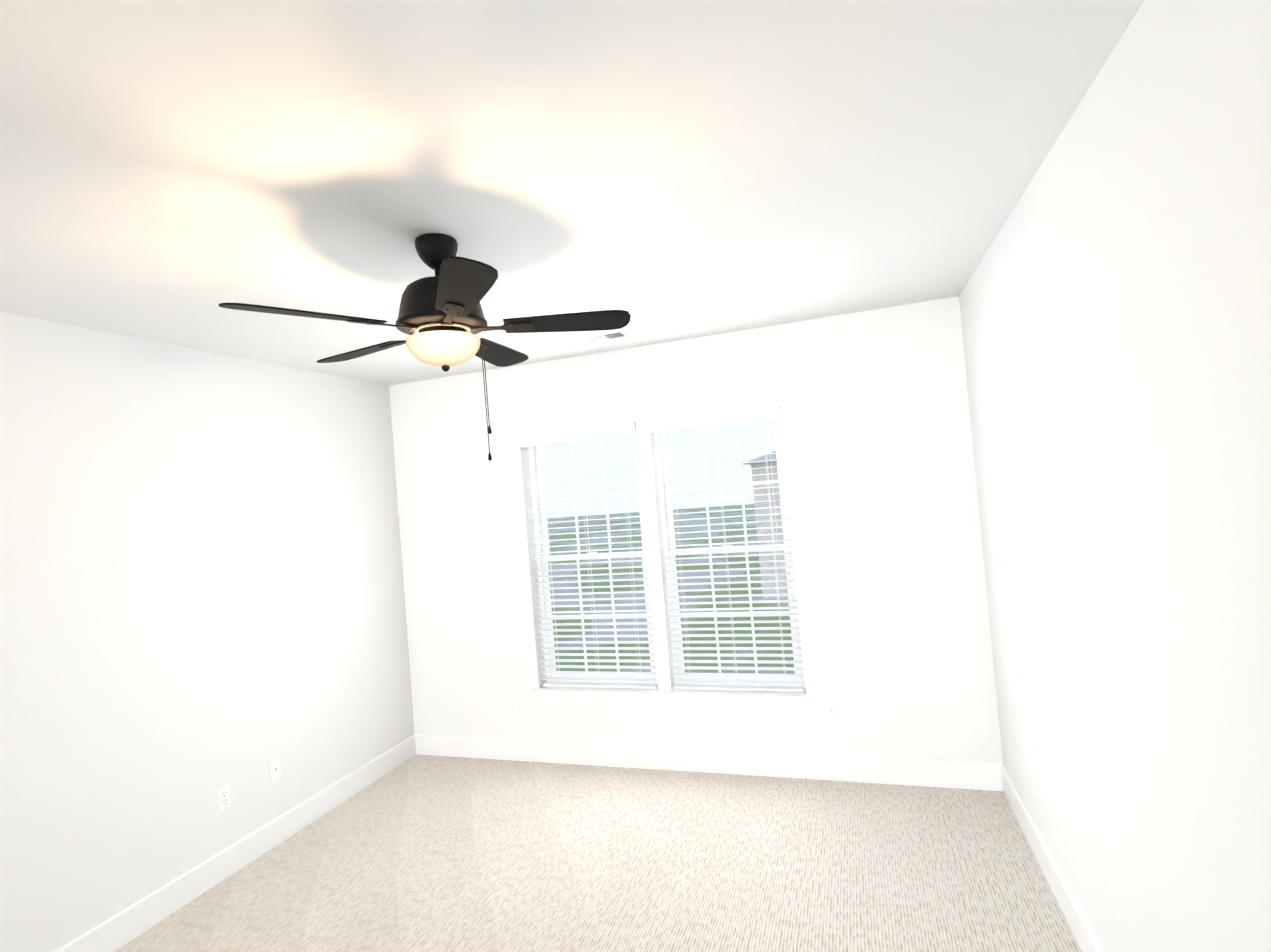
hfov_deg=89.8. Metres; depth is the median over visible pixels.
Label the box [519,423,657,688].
window blind
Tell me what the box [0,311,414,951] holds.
wall
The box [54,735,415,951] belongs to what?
baseboard
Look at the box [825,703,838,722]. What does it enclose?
electrical outlet
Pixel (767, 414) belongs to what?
window blind
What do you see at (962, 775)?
baseboard
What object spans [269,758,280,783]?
cable wall plate
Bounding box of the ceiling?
[0,0,1143,385]
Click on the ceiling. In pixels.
(176, 172)
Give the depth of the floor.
3.03 m
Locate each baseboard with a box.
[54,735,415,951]
[414,734,1002,790]
[1001,765,1102,951]
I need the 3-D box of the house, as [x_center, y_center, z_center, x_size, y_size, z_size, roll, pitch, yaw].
[12.861,0.515,28.575,14.600,8.098,12.700,-5,-1,18]
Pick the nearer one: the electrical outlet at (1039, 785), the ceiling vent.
the electrical outlet at (1039, 785)
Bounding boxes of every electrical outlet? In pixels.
[217,783,230,811]
[507,694,517,711]
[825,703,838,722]
[1035,768,1043,801]
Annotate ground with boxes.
[547,504,794,673]
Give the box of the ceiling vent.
[560,329,632,345]
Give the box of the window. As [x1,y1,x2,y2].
[528,412,814,714]
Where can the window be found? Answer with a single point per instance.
(651, 512)
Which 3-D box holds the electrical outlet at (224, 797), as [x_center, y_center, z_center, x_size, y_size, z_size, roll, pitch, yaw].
[-2.127,1.665,3.300,0.008,0.118,0.072,-5,-1,18]
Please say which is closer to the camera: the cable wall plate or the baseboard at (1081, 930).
the baseboard at (1081, 930)
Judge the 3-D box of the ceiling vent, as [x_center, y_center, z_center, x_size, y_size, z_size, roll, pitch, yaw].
[-0.235,-0.825,3.829,0.400,0.011,0.180,-5,-1,18]
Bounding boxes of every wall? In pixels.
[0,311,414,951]
[389,296,1002,763]
[959,0,1270,951]
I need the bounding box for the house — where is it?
[743,451,787,597]
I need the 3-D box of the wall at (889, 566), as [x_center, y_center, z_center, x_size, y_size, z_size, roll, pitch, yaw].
[0.131,0.524,4.259,3.867,2.740,0.250,-5,-1,18]
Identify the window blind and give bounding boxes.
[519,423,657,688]
[648,406,804,691]
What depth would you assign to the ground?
31.72 m
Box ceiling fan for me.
[219,233,630,460]
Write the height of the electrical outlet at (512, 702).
0.118 m
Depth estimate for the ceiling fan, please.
2.16 m
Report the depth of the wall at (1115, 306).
1.54 m
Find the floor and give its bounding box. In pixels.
[114,754,1080,951]

